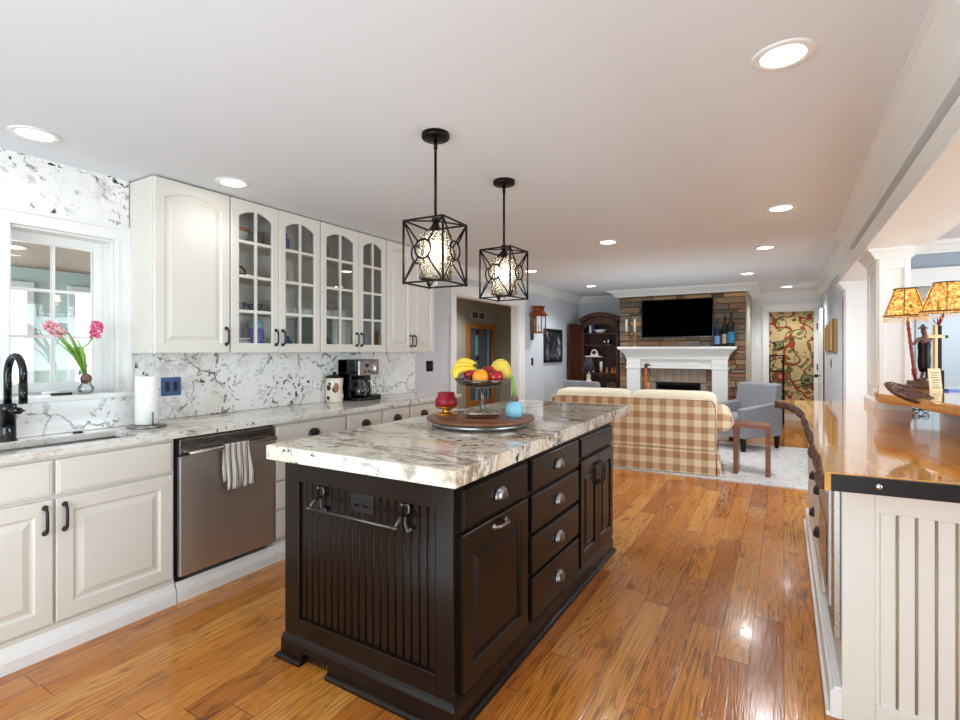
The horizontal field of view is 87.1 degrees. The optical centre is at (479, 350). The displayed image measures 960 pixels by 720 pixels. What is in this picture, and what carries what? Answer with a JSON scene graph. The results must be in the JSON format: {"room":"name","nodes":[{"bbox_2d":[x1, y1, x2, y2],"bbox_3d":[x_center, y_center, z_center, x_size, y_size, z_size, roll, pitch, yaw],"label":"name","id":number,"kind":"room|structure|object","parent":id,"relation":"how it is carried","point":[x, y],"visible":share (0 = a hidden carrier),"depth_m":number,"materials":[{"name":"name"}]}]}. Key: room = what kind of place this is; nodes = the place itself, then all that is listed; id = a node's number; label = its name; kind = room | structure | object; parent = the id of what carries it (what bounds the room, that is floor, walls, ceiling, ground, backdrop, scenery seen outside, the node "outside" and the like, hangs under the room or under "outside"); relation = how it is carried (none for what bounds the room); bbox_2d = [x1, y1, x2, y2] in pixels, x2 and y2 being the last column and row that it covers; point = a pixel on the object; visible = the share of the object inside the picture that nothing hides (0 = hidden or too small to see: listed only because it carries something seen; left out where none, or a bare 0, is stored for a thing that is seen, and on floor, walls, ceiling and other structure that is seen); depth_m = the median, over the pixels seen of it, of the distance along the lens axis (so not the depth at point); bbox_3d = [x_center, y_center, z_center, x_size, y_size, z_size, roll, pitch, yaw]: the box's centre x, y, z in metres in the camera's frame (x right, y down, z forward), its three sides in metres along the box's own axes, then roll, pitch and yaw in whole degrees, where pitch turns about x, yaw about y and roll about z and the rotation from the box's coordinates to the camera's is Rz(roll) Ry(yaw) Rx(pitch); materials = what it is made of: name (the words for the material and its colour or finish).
{"room":"kitchen","nodes":[
{"label":"kitchen","id":0,"kind":"room"},
{"bbox_2d":[11,266,90,382],"bbox_3d":[-4.238,0.280,4.302,0.100,2.120,5.000,0,0,31],"label":"wall","id":1,"kind":"structure","parent":0,"point":[40,278],"depth_m":4.63,"materials":[{"name":"paint"}]},
{"bbox_2d":[11,281,90,382],"bbox_3d":[-3.976,0.215,4.670,0.090,1.650,2.100,0,0,31],"label":"trim","id":2,"kind":"structure","parent":1,"relation":"attached to","point":[29,294],"depth_m":4.53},
{"bbox_2d":[11,241,90,274],"bbox_3d":[-3.223,-0.800,3.691,2.470,0.120,5.000,0,0,31],"label":"ceiling","id":3,"kind":"structure","parent":0,"point":[37,256],"depth_m":4.06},
{"bbox_2d":[2,182,578,450],"bbox_3d":[-1.237,0.172,4.480,0.120,2.335,11.800,0,0,31],"label":"wall","id":4,"kind":"structure","parent":0,"point":[543,380],"depth_m":7.64,"materials":[{"name":"paint"}]},
{"bbox_2d":[0,148,128,226],"bbox_3d":[-2.578,-0.859,2.123,0.011,0.272,1.978,0,0,31],"label":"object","id":5,"kind":"structure","parent":4,"relation":"attached to","point":[26,181],"depth_m":2.69,"materials":[{"name":"stone"}]},
{"bbox_2d":[0,203,131,397],"bbox_3d":[-2.286,-0.237,2.746,0.190,0.965,0.633,0,0,31],"label":"window","id":6,"kind":"structure","parent":4,"relation":"in","point":[111,259],"depth_m":2.85,"materials":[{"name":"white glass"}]},
{"bbox_2d":[0,391,134,403],"bbox_3d":[-2.599,0.248,2.134,0.285,0.027,1.975,0,0,31],"label":"sill","id":7,"kind":"structure","parent":4,"relation":"attached to","point":[112,394],"depth_m":2.66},
{"bbox_2d":[42,320,103,393],"bbox_3d":[-2.171,0.034,2.696,0.090,0.394,0.260,0,0,44],"label":"vase","id":8,"kind":"object","parent":7,"relation":"on","point":[78,353],"visible":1,"depth_m":2.71,"materials":[{"name":"clear glass"}]},
{"bbox_2d":[129,175,229,352],"bbox_3d":[-1.816,-0.485,3.093,0.314,1.001,0.458,0,0,31],"label":"upper cabinet","id":9,"kind":"object","parent":4,"relation":"attached to","point":[180,231],"visible":1,"depth_m":2.96,"materials":[{"name":"white wood"}]},
{"bbox_2d":[132,352,414,422],"bbox_3d":[-1.374,0.221,4.117,0.017,0.411,2.682,0,0,31],"label":"backsplash","id":10,"kind":"structure","parent":4,"relation":"attached to","point":[211,383],"depth_m":3.65,"materials":[{"name":"stone"}]},
{"bbox_2d":[161,377,180,395],"bbox_3d":[-1.933,0.225,3.162,0.011,0.115,0.120,0,0,31],"label":"outlet plate","id":11,"kind":"object","parent":10,"relation":"attached to","point":[170,386],"visible":1,"depth_m":3.16,"materials":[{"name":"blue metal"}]},
{"bbox_2d":[230,197,319,352],"bbox_3d":[-1.509,-0.485,3.604,0.314,1.001,0.729,0,0,31],"label":"upper cabinet","id":12,"kind":"object","parent":4,"relation":"attached to","point":[265,265],"visible":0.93,"depth_m":3.60,"materials":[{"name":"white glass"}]},
{"bbox_2d":[239,225,250,239],"bbox_3d":[-1.663,-0.776,3.423,0.200,0.120,0.200,0,0,31],"label":"bowl","id":13,"kind":"object","parent":12,"relation":"on","point":[244,231],"visible":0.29,"depth_m":3.39,"materials":[{"name":"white ceramic"}]},
{"bbox_2d":[247,321,263,342],"bbox_3d":[-1.562,-0.101,3.514,0.110,0.200,0.110,0,0,31],"label":"water pitcher","id":14,"kind":"object","parent":12,"relation":"on","point":[260,331],"visible":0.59,"depth_m":3.47,"materials":[{"name":"glass"}]},
{"bbox_2d":[239,312,311,318],"bbox_3d":[-1.538,-0.254,3.622,0.228,0.012,0.697,0,0,31],"label":"shelf","id":15,"kind":"object","parent":12,"relation":"attached to","point":[241,315],"depth_m":3.65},
{"bbox_2d":[239,243,312,260],"bbox_3d":[-1.538,-0.710,3.622,0.228,0.012,0.697,0,0,31],"label":"shelf","id":16,"kind":"object","parent":12,"relation":"attached to","point":[244,249],"depth_m":3.65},
{"bbox_2d":[239,277,312,289],"bbox_3d":[-1.538,-0.483,3.622,0.228,0.012,0.697,0,0,31],"label":"shelf","id":17,"kind":"object","parent":12,"relation":"attached to","point":[243,282],"depth_m":3.65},
{"bbox_2d":[320,222,385,351],"bbox_3d":[-1.127,-0.485,4.239,0.314,1.001,0.747,0,0,31],"label":"upper cabinet","id":18,"kind":"object","parent":4,"relation":"attached to","point":[352,263],"visible":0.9,"depth_m":4.14,"materials":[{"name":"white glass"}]},
{"bbox_2d":[386,240,433,351],"bbox_3d":[-0.748,-0.485,4.868,0.314,1.001,0.715,0,0,31],"label":"upper cabinet","id":19,"kind":"object","parent":4,"relation":"attached to","point":[409,308],"visible":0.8,"depth_m":4.75,"materials":[{"name":"white wood"}]},
{"bbox_2d":[449,282,525,399],"bbox_3d":[0.111,0.275,6.691,0.159,2.130,1.960,0,0,31],"label":"trim","id":20,"kind":"structure","parent":4,"relation":"attached to","point":[517,310],"depth_m":7.35,"materials":[{"name":"wood"}]},
{"bbox_2d":[530,305,547,339],"bbox_3d":[0.886,-0.420,7.672,0.225,0.520,0.210,0,0,31],"label":"wall lantern","id":21,"kind":"object","parent":4,"relation":"attached to","point":[538,311],"visible":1,"depth_m":7.64,"materials":[{"name":"brown metal"}]},
{"bbox_2d":[543,328,562,362],"bbox_3d":[1.223,-0.080,8.415,0.034,0.550,0.740,0,0,31],"label":"framed picture","id":22,"kind":"object","parent":4,"relation":"attached to","point":[553,338],"visible":0.91,"depth_m":8.40,"materials":[{"name":"black paper"}]},
{"bbox_2d":[546,331,559,359],"bbox_3d":[1.213,-0.080,8.421,0.011,0.470,0.660,0,0,31],"label":"print","id":23,"kind":"object","parent":22,"relation":"attached to","point":[552,337],"depth_m":8.40},
{"bbox_2d":[434,260,820,303],"bbox_3d":[1.880,-0.938,7.968,6.998,0.115,2.783,0,0,-26],"label":"crown molding","id":24,"kind":"structure","parent":4,"relation":"attached to","point":[472,273],"depth_m":8.36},
{"bbox_2d":[0,420,843,719],"bbox_3d":[2.416,1.390,4.207,12.200,0.100,15.300,0,0,31],"label":"floor","id":25,"kind":"structure","parent":0,"point":[702,608],"depth_m":2.29,"materials":[{"name":"brown wood"}]},
{"bbox_2d":[0,439,175,677],"bbox_3d":[-2.104,0.902,2.339,0.582,0.876,1.078,0,0,31],"label":"base cabinet","id":26,"kind":"object","parent":25,"relation":"on","point":[86,538],"visible":0.95,"depth_m":2.31,"materials":[{"name":"white wood"}]},
{"bbox_2d":[0,391,461,463],"bbox_3d":[-1.636,0.445,3.132,0.584,0.034,4.680,0,0,31],"label":"countertop","id":27,"kind":"structure","parent":26,"relation":"on","point":[181,427],"depth_m":2.88,"materials":[{"name":"stone"}]},
{"bbox_2d":[0,353,27,441],"bbox_3d":[-2.180,0.219,2.357,0.200,0.418,0.072,0,0,31],"label":"kitchen faucet","id":28,"kind":"object","parent":27,"relation":"on","point":[8,410],"visible":1,"depth_m":2.36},
{"bbox_2d":[0,436,120,452],"bbox_3d":[-2.076,0.557,2.262,0.314,0.186,0.919,0,0,31],"label":"sink","id":29,"kind":"object","parent":27,"relation":"in","point":[97,439],"visible":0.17,"depth_m":2.51,"materials":[{"name":"metal"}]},
{"bbox_2d":[16,396,133,437],"bbox_3d":[-2.540,0.344,2.091,0.109,0.164,1.962,0,0,31],"label":"backsplash","id":30,"kind":"structure","parent":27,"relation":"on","point":[46,418],"depth_m":2.65,"materials":[{"name":"stone"}]},
{"bbox_2d":[126,373,166,428],"bbox_3d":[-1.868,0.277,2.831,0.196,0.303,0.196,0,0,31],"label":"paper towel holder","id":31,"kind":"object","parent":27,"relation":"on","point":[146,387],"visible":1,"depth_m":2.78,"materials":[{"name":"paper"}]},
{"bbox_2d":[325,372,343,402],"bbox_3d":[-1.215,0.302,4.215,0.148,0.252,0.148,0,0,31],"label":"canister","id":32,"kind":"object","parent":27,"relation":"on","point":[334,382],"visible":1,"depth_m":4.16,"materials":[{"name":"ceramic"}]},
{"bbox_2d":[338,359,380,401],"bbox_3d":[-1.032,0.253,4.394,0.269,0.350,0.285,0,0,31],"label":"coffee maker","id":33,"kind":"object","parent":27,"relation":"on","point":[356,373],"visible":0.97,"depth_m":4.31,"materials":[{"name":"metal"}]},
{"bbox_2d":[173,425,277,603],"bbox_3d":[-1.656,0.905,3.056,0.610,0.870,0.600,0,0,31],"label":"dishwasher","id":34,"kind":"object","parent":25,"relation":"on","point":[221,535],"visible":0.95,"depth_m":2.86,"materials":[{"name":"silver metal"}]},
{"bbox_2d":[222,440,254,489],"bbox_3d":[-1.391,0.658,2.915,0.054,0.261,0.179,0,0,31],"label":"dish towel","id":35,"kind":"object","parent":34,"relation":"hanging from","point":[237,463],"visible":1,"depth_m":2.89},
{"bbox_2d":[265,414,345,562],"bbox_3d":[-1.358,0.902,3.587,0.573,0.876,0.610,0,0,31],"label":"base cabinet","id":36,"kind":"object","parent":25,"relation":"on","point":[294,430],"visible":0.27,"depth_m":3.25,"materials":[{"name":"white wood"}]},
{"bbox_2d":[345,409,381,429],"bbox_3d":[-1.099,0.902,4.017,0.573,0.876,0.382,0,0,31],"label":"base cabinet","id":37,"kind":"object","parent":25,"relation":"on","point":[372,417],"visible":0.14,"depth_m":3.85,"materials":[{"name":"white wood"}]},
{"bbox_2d":[381,405,408,423],"bbox_3d":[-0.909,0.902,4.333,0.573,0.876,0.342,0,0,31],"label":"base cabinet","id":38,"kind":"object","parent":25,"relation":"on","point":[398,413],"visible":0.17,"depth_m":4.17,"materials":[{"name":"white wood"}]},
{"bbox_2d":[408,401,456,418],"bbox_3d":[-0.630,0.902,4.797,0.573,0.876,0.730,0,0,31],"label":"base cabinet","id":39,"kind":"object","parent":25,"relation":"on","point":[427,408],"visible":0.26,"depth_m":4.49,"materials":[{"name":"white wood"}]},
{"bbox_2d":[275,422,615,719],"bbox_3d":[0.008,0.904,2.769,0.978,0.872,1.976,0,0,31],"label":"kitchen island","id":40,"kind":"object","parent":25,"relation":"on","point":[416,601],"visible":0.98,"depth_m":2.02,"materials":[{"name":"brown paint"}]},
{"bbox_2d":[308,656,327,670],"bbox_3d":[-0.679,1.313,2.132,0.138,0.046,0.005,0,0,31],"label":"floor vent","id":41,"kind":"object","parent":40,"relation":"attached to","point":[309,658],"depth_m":2.13,"materials":[{"name":"black metal"}]},
{"bbox_2d":[354,498,368,508],"bbox_3d":[-0.467,0.602,1.991,0.082,0.032,0.005,0,0,31],"label":"socket","id":42,"kind":"object","parent":40,"relation":"attached to","point":[359,503],"depth_m":1.99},
{"bbox_2d":[351,492,373,514],"bbox_3d":[-0.465,0.603,1.995,0.120,0.075,0.007,0,0,31],"label":"outlet plate","id":43,"kind":"object","parent":40,"relation":"attached to","point":[362,503],"depth_m":1.99,"materials":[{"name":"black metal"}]},
{"bbox_2d":[266,399,628,488],"bbox_3d":[0.095,0.436,2.941,0.979,0.062,2.367,0,0,31],"label":"island countertop","id":44,"kind":"structure","parent":40,"relation":"on","point":[413,450],"depth_m":2.15,"materials":[{"name":"stone"}]},
{"bbox_2d":[426,410,533,432],"bbox_3d":[0.002,0.381,2.747,0.584,0.048,0.584,0,0,31],"label":"round tray","id":45,"kind":"object","parent":44,"relation":"on","point":[460,422],"visible":0.79,"depth_m":2.54,"materials":[{"name":"brown wood"}]},
{"bbox_2d":[434,405,458,415],"bbox_3d":[-0.190,0.334,2.840,0.144,0.047,0.144,0,0,31],"label":"candle holder","id":46,"kind":"object","parent":45,"relation":"on","point":[445,410],"visible":0.77,"depth_m":2.80,"materials":[{"name":"gold metal"}]},
{"bbox_2d":[435,392,456,406],"bbox_3d":[-0.190,0.273,2.840,0.126,0.076,0.126,0,0,31],"label":"pillar candle","id":47,"kind":"object","parent":46,"relation":"on","point":[444,399],"visible":1,"depth_m":2.79,"materials":[{"name":"red wax"}]},
{"bbox_2d":[464,409,500,417],"bbox_3d":[0.014,0.343,2.728,0.196,0.028,0.196,0,0,3],"label":"dish","id":48,"kind":"object","parent":45,"relation":"on","point":[472,413],"visible":0.99,"depth_m":2.65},
{"bbox_2d":[454,378,510,412],"bbox_3d":[0.014,0.250,2.728,0.306,0.192,0.306,0,0,31],"label":"fruit bowl","id":49,"kind":"object","parent":48,"relation":"on","point":[476,384],"visible":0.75,"depth_m":2.64,"materials":[{"name":"clear glass"}]},
{"bbox_2d":[452,358,478,378],"bbox_3d":[-0.091,0.095,2.697,0.154,0.111,0.112,0,0,31],"label":"banana bunch","id":50,"kind":"object","parent":49,"relation":"in","point":[462,365],"visible":1,"depth_m":2.69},
{"bbox_2d":[472,369,488,380],"bbox_3d":[0.002,0.140,2.640,0.085,0.088,0.085,0,0,31],"label":"fruit","id":51,"kind":"object","parent":49,"relation":"in","point":[480,374],"visible":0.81,"depth_m":2.61,"materials":[{"name":"orange plant"}]},
{"bbox_2d":[488,369,502,380],"bbox_3d":[0.080,0.138,2.663,0.087,0.086,0.087,0,0,31],"label":"apple","id":52,"kind":"object","parent":49,"relation":"on","point":[495,374],"visible":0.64,"depth_m":2.63,"materials":[{"name":"red food"}]},
{"bbox_2d":[491,357,510,379],"bbox_3d":[0.112,0.111,2.764,0.120,0.149,0.112,0,0,31],"label":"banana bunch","id":53,"kind":"object","parent":49,"relation":"in","point":[500,364],"visible":0.7,"depth_m":2.72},
{"bbox_2d":[505,376,523,417],"bbox_3d":[0.185,0.247,2.704,0.099,0.220,0.099,0,0,31],"label":"plant","id":54,"kind":"object","parent":45,"relation":"on","point":[514,408],"visible":1,"depth_m":2.67,"materials":[{"name":"green plant"}]},
{"bbox_2d":[569,312,619,387],"bbox_3d":[2.080,0.333,8.952,0.826,2.015,0.666,0,0,31],"label":"bookcase","id":55,"kind":"object","parent":25,"relation":"on","point":[582,342],"visible":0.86,"depth_m":9.03,"materials":[{"name":"brown wood"}]},
{"bbox_2d":[619,291,745,438],"bbox_3d":[3.305,0.173,8.259,1.884,2.333,0.636,0,0,31],"label":"fireplace","id":56,"kind":"object","parent":25,"relation":"on","point":[630,309],"visible":0.43,"depth_m":7.92,"materials":[{"name":"stone"}]},
{"bbox_2d":[617,346,737,439],"bbox_3d":[3.049,0.640,7.910,1.747,1.400,0.230,0,0,31],"label":"mantelpiece","id":57,"kind":"object","parent":56,"relation":"attached to","point":[715,358],"visible":0.85,"depth_m":7.83,"materials":[{"name":"wood"}]},
{"bbox_2d":[617,346,737,359],"bbox_3d":[3.049,0.040,7.910,1.747,0.200,0.230,0,0,31],"label":"shelf","id":58,"kind":"object","parent":57,"relation":"attached to","point":[708,352],"depth_m":7.84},
{"bbox_2d":[714,321,720,345],"bbox_3d":[3.575,-0.250,7.606,0.088,0.380,0.089,0,0,31],"label":"wine bottle","id":59,"kind":"object","parent":57,"relation":"on","point":[717,333],"visible":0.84,"depth_m":7.58,"materials":[{"name":"blue glass"}]},
{"bbox_2d":[722,317,726,345],"bbox_3d":[3.686,-0.280,7.606,0.084,0.440,0.085,0,0,31],"label":"wine bottle","id":60,"kind":"object","parent":57,"relation":"on","point":[724,327],"visible":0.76,"depth_m":7.58,"materials":[{"name":"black glass"}]},
{"bbox_2d":[727,312,734,345],"bbox_3d":[3.724,-0.315,7.486,0.110,0.510,0.111,0,0,31],"label":"wine bottle","id":61,"kind":"object","parent":57,"relation":"on","point":[731,325],"visible":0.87,"depth_m":7.44,"materials":[{"name":"blue glass"}]},
{"bbox_2d":[642,297,713,337],"bbox_3d":[3.103,-0.507,7.971,1.065,0.605,0.065,0,0,31],"label":"television","id":62,"kind":"object","parent":56,"relation":"attached to","point":[689,317],"visible":1,"depth_m":7.92,"materials":[{"name":"black metal"}]},
{"bbox_2d":[613,441,808,489],"bbox_3d":[2.453,1.334,6.595,3.240,0.012,2.400,0,0,29],"label":"area rug","id":63,"kind":"object","parent":25,"relation":"on","point":[789,465],"visible":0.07,"depth_m":5.68,"materials":[{"name":"carpet"}]},
{"bbox_2d":[563,380,600,387],"bbox_3d":[1.764,0.890,7.788,0.778,0.876,0.650,0,0,-41],"label":"armchair","id":64,"kind":"object","parent":63,"relation":"on","point":[567,383],"visible":0.08,"depth_m":7.51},
{"bbox_2d":[551,387,733,475],"bbox_3d":[1.859,0.891,6.109,2.153,0.862,0.936,0,0,25],"label":"sofa","id":65,"kind":"object","parent":63,"relation":"on","point":[662,430],"visible":0.64,"depth_m":5.56,"materials":[{"name":"beige fabric"}]},
{"bbox_2d":[557,387,631,395],"bbox_3d":[1.394,0.664,6.165,0.880,0.408,0.380,0,0,25],"label":"cushion","id":66,"kind":"object","parent":65,"relation":"on","point":[568,390],"depth_m":6.02,"materials":[{"name":"beige fabric"}]},
{"bbox_2d":[632,389,716,405],"bbox_3d":[2.216,0.664,5.786,0.910,0.408,0.380,0,0,25],"label":"cushion","id":67,"kind":"object","parent":65,"relation":"on","point":[655,393],"depth_m":5.64,"materials":[{"name":"beige fabric"}]},
{"bbox_2d":[717,381,781,451],"bbox_3d":[3.643,0.890,6.999,0.778,0.876,0.650,0,0,-23],"label":"armchair","id":68,"kind":"object","parent":63,"relation":"on","point":[754,401],"visible":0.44,"depth_m":6.83,"materials":[{"name":"fabric"}]},
{"bbox_2d":[731,411,737,427],"bbox_3d":[3.570,0.953,6.968,0.620,0.170,0.450,0,0,-23],"label":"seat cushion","id":69,"kind":"object","parent":68,"relation":"on","point":[734,413],"depth_m":6.76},
{"bbox_2d":[733,420,770,477],"bbox_3d":[2.954,1.056,5.482,0.348,0.543,0.280,0,0,31],"label":"side table","id":70,"kind":"object","parent":63,"relation":"on","point":[737,424],"visible":1,"depth_m":5.43,"materials":[{"name":"brown wood"}]},
{"bbox_2d":[769,355,783,424],"bbox_3d":[5.416,0.710,9.229,0.254,1.260,0.234,0,0,31],"label":"plant stand","id":71,"kind":"object","parent":25,"relation":"on","point":[770,370],"visible":0.55,"depth_m":9.08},
{"bbox_2d":[836,280,882,409],"bbox_3d":[3.945,0.317,5.244,0.390,2.046,0.345,0,0,31],"label":"column","id":72,"kind":"structure","parent":25,"relation":"on","point":[854,293],"depth_m":5.18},
{"bbox_2d":[804,435,959,719],"bbox_3d":[2.230,0.906,2.723,0.748,0.868,2.475,0,0,31],"label":"base cabinet","id":73,"kind":"object","parent":25,"relation":"on","point":[884,571],"visible":0.7,"depth_m":1.78,"materials":[{"name":"white wood"}]},
{"bbox_2d":[774,400,959,503],"bbox_3d":[2.158,0.441,2.797,0.948,0.062,2.923,0,0,31],"label":"bar slab","id":74,"kind":"object","parent":73,"relation":"on","point":[855,447],"visible":0.98,"depth_m":2.11,"materials":[{"name":"brown wood"}]},
{"bbox_2d":[859,245,913,410],"bbox_3d":[2.937,-0.149,3.668,0.247,1.114,0.525,0,0,31],"label":"column","id":75,"kind":"structure","parent":74,"relation":"on","point":[888,269],"depth_m":3.50,"materials":[{"name":"wood"}]},
{"bbox_3d":[1.835,1.028,8.536,0.410,0.625,0.410,0,0,31],"label":"end table","id":76,"kind":"object","parent":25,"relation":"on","visible":0},
{"bbox_2d":[582,358,594,380],"bbox_3d":[1.835,0.420,8.536,0.210,0.590,0.210,0,0,31],"label":"table lamp","id":77,"kind":"object","parent":76,"relation":"on","point":[588,366],"visible":0.61,"depth_m":8.48,"materials":[{"name":"grey fabric"}]},
{"bbox_2d":[0,0,932,296],"bbox_3d":[1.212,-1.045,4.698,4.090,0.100,14.700,0,0,31],"label":"ceiling","id":78,"kind":"structure","parent":0,"point":[650,127],"depth_m":2.11,"materials":[{"name":"paint"}]},
{"bbox_2d":[7,125,61,143],"bbox_3d":[-2.045,-0.992,2.321,0.192,0.007,0.192,0,0,31],"label":"recessed light","id":79,"kind":"object","parent":78,"relation":"in","point":[35,134],"visible":1,"depth_m":2.32,"materials":[{"name":"white"}]},
{"bbox_2d":[215,177,250,188],"bbox_3d":[-1.463,-0.992,2.991,0.192,0.007,0.192,0,0,31],"label":"recessed light","id":80,"kind":"object","parent":78,"relation":"in","point":[230,182],"visible":1,"depth_m":2.98,"materials":[{"name":"white"}]},
{"bbox_2d":[402,128,467,288],"bbox_3d":[-0.204,-0.644,2.321,0.222,0.702,0.222,0,0,28],"label":"pendant light","id":81,"kind":"object","parent":78,"relation":"hanging from","point":[435,136],"visible":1,"depth_m":2.30,"materials":[{"name":"black metal"}]},
{"bbox_2d":[431,221,439,241],"bbox_3d":[-0.204,-0.545,2.321,0.040,0.090,0.040,0,0,28],"label":"socket","id":82,"kind":"object","parent":81,"relation":"attached to","point":[435,237],"depth_m":2.31,"materials":[{"name":"brown metal"}]},
{"bbox_2d":[479,177,528,301],"bbox_3d":[0.141,-0.644,2.964,0.217,0.702,0.217,0,0,34],"label":"pendant light","id":83,"kind":"object","parent":78,"relation":"hanging from","point":[502,182],"visible":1,"depth_m":2.94,"materials":[{"name":"black metal"}]},
{"bbox_2d":[765,204,796,212],"bbox_3d":[2.102,-0.992,3.526,0.192,0.007,0.192,0,0,31],"label":"recessed light","id":84,"kind":"object","parent":78,"relation":"in","point":[784,207],"visible":1,"depth_m":3.52,"materials":[{"name":"white"}]},
{"bbox_2d":[751,38,816,71],"bbox_3d":[1.020,-0.992,1.700,0.192,0.007,0.192,0,0,31],"label":"recessed light","id":85,"kind":"object","parent":78,"relation":"in","point":[788,53],"visible":1,"depth_m":1.69,"materials":[{"name":"white"}]},
{"bbox_2d":[833,0,959,248],"bbox_3d":[1.078,-0.927,0.927,0.168,0.135,7.900,0,0,31],"label":"crown molding","id":86,"kind":"structure","parent":78,"relation":"attached to","point":[927,88],"depth_m":1.96,"materials":[{"name":"wood"}]},
{"bbox_3d":[1.606,-0.907,1.379,0.270,0.375,9.220,0,0,31],"label":"beam","id":87,"kind":"structure","parent":78,"relation":"attached to","visible":0},
{"bbox_2d":[815,96,959,296],"bbox_3d":[2.448,-0.850,2.845,0.400,0.291,12.600,0,0,31],"label":"beam","id":88,"kind":"structure","parent":87,"relation":"attached to","point":[924,206],"depth_m":2.54,"materials":[{"name":"paint"}]},
{"bbox_2d":[456,298,499,409],"bbox_3d":[-0.931,0.172,8.264,0.120,2.335,5.000,0,0,31],"label":"wall","id":89,"kind":"structure","parent":0,"point":[464,307],"depth_m":9.34,"materials":[{"name":"paint"}]},
{"bbox_2d":[466,323,494,406],"bbox_3d":[0.024,0.270,9.685,0.049,1.540,1.020,0,0,31],"label":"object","id":90,"kind":"object","parent":89,"relation":"attached to","point":[480,338],"visible":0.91,"depth_m":9.66,"materials":[{"name":"brown wood"}]},
{"bbox_2d":[500,302,619,401],"bbox_3d":[2.267,0.172,9.315,4.515,2.335,0.100,0,0,31],"label":"wall","id":91,"kind":"structure","parent":0,"point":[505,311],"depth_m":10.27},
{"bbox_2d":[606,282,761,299],"bbox_3d":[3.489,-0.940,8.586,2.222,0.110,1.690,0,0,31],"label":"crown molding","id":92,"kind":"structure","parent":91,"relation":"attached to","point":[753,289],"depth_m":7.88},
{"bbox_2d":[746,291,751,381],"bbox_3d":[4.311,0.172,8.213,0.114,2.335,1.480,0,0,31],"label":"wall","id":93,"kind":"structure","parent":0,"point":[748,298],"depth_m":8.07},
{"bbox_2d":[752,297,821,381],"bbox_3d":[5.063,0.172,8.682,1.520,2.335,0.100,0,0,31],"label":"wall","id":94,"kind":"structure","parent":0,"point":[756,304],"depth_m":8.76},
{"bbox_2d":[762,302,821,400],"bbox_3d":[5.260,0.275,8.544,0.860,2.130,0.135,0,0,31],"label":"door frame","id":95,"kind":"structure","parent":94,"relation":"in","point":[793,307],"depth_m":8.56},
{"bbox_2d":[814,308,822,400],"bbox_3d":[5.101,0.335,8.210,0.752,1.980,0.730,0,0,31],"label":"door","id":96,"kind":"structure","parent":94,"relation":"in","point":[819,375],"depth_m":7.72,"materials":[{"name":"white wood"}]},
{"bbox_2d":[769,311,813,413],"bbox_3d":[6.162,0.172,9.655,3.800,2.335,0.100,0,0,31],"label":"wall","id":97,"kind":"structure","parent":0,"point":[791,334],"depth_m":9.69,"materials":[{"name":"paper"}]},
{"bbox_2d":[822,274,842,401],"bbox_3d":[5.311,0.172,7.669,0.130,2.335,5.380,0,0,31],"label":"wall","id":98,"kind":"structure","parent":0,"point":[832,299],"depth_m":6.19,"materials":[{"name":"paint"}]},
{"bbox_2d":[829,318,836,350],"bbox_3d":[4.260,-0.182,6.096,0.047,0.375,0.600,0,0,31],"label":"wall panel","id":99,"kind":"object","parent":98,"relation":"attached to","point":[833,323],"visible":1,"depth_m":5.85,"materials":[{"name":"brown wood"}]},
{"bbox_2d":[911,238,959,286],"bbox_3d":[5.873,0.130,4.133,4.200,2.420,0.100,0,0,31],"label":"trim","id":100,"kind":"structure","parent":0,"point":[922,277],"depth_m":4.97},
{"bbox_2d":[911,251,959,268],"bbox_3d":[5.865,0.130,4.255,4.340,2.420,0.100,0,0,31],"label":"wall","id":101,"kind":"structure","parent":0,"point":[947,259],"depth_m":5.01,"materials":[{"name":"blue paint"}]},
{"bbox_2d":[937,223,959,239],"bbox_3d":[4.135,-1.130,1.188,4.540,0.100,11.700,0,0,31],"label":"ceiling","id":102,"kind":"structure","parent":0,"point":[954,232],"depth_m":4.70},
{"bbox_2d":[941,413,959,420],"bbox_3d":[2.531,0.815,2.381,0.118,1.050,2.190,0,0,31],"label":"wall","id":103,"kind":"structure","parent":0,"point":[951,416],"depth_m":3.05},
{"bbox_2d":[873,385,959,416],"bbox_3d":[2.459,0.265,2.393,0.854,0.050,2.238,0,0,31],"label":"raised ledge","id":104,"kind":"object","parent":103,"relation":"on","point":[944,402],"visible":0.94,"depth_m":2.59,"materials":[{"name":"brown wood"}]},
{"bbox_2d":[884,382,933,403],"bbox_3d":[2.162,0.216,2.530,0.275,0.117,0.091,0,0,0],"label":"dish","id":105,"kind":"object","parent":104,"relation":"on","point":[910,396],"visible":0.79,"depth_m":2.56,"materials":[{"name":"brown wood"}]},
{"bbox_2d":[883,281,959,388],"bbox_3d":[2.708,-0.080,3.077,0.378,0.640,0.488,0,0,17],"label":"lamp","id":106,"kind":"object","parent":104,"relation":"on","point":[943,297],"visible":0.94,"depth_m":3.08,"materials":[{"name":"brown fabric"}]},
{"bbox_2d":[928,368,942,390],"bbox_3d":[2.705,0.174,3.002,0.106,0.133,0.054,0,0,0],"label":"card","id":107,"kind":"object","parent":104,"relation":"on","point":[934,374],"visible":1,"depth_m":3.00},
{"bbox_2d":[926,325,947,388],"bbox_3d":[2.760,0.043,3.055,0.127,0.395,0.050,0,0,0],"label":"wooden cross","id":108,"kind":"object","parent":104,"relation":"on","point":[937,336],"visible":0.74,"depth_m":3.04,"materials":[{"name":"brown wood"}]},
{"bbox_3d":[6.731,0.130,5.694,4.340,2.420,0.100,0,0,31],"label":"wall","id":109,"kind":"structure","parent":0,"visible":0},
{"bbox_2d":[900,287,930,410],"bbox_3d":[5.836,0.275,6.146,1.220,2.130,0.050,0,0,31],"label":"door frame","id":110,"kind":"structure","parent":109,"relation":"in","point":[923,291],"depth_m":6.32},
{"bbox_2d":[914,298,959,411],"bbox_3d":[5.842,0.340,6.118,0.890,2.000,0.090,0,0,31],"label":"window","id":111,"kind":"structure","parent":110,"relation":"attached to","point":[950,326],"depth_m":6.19,"materials":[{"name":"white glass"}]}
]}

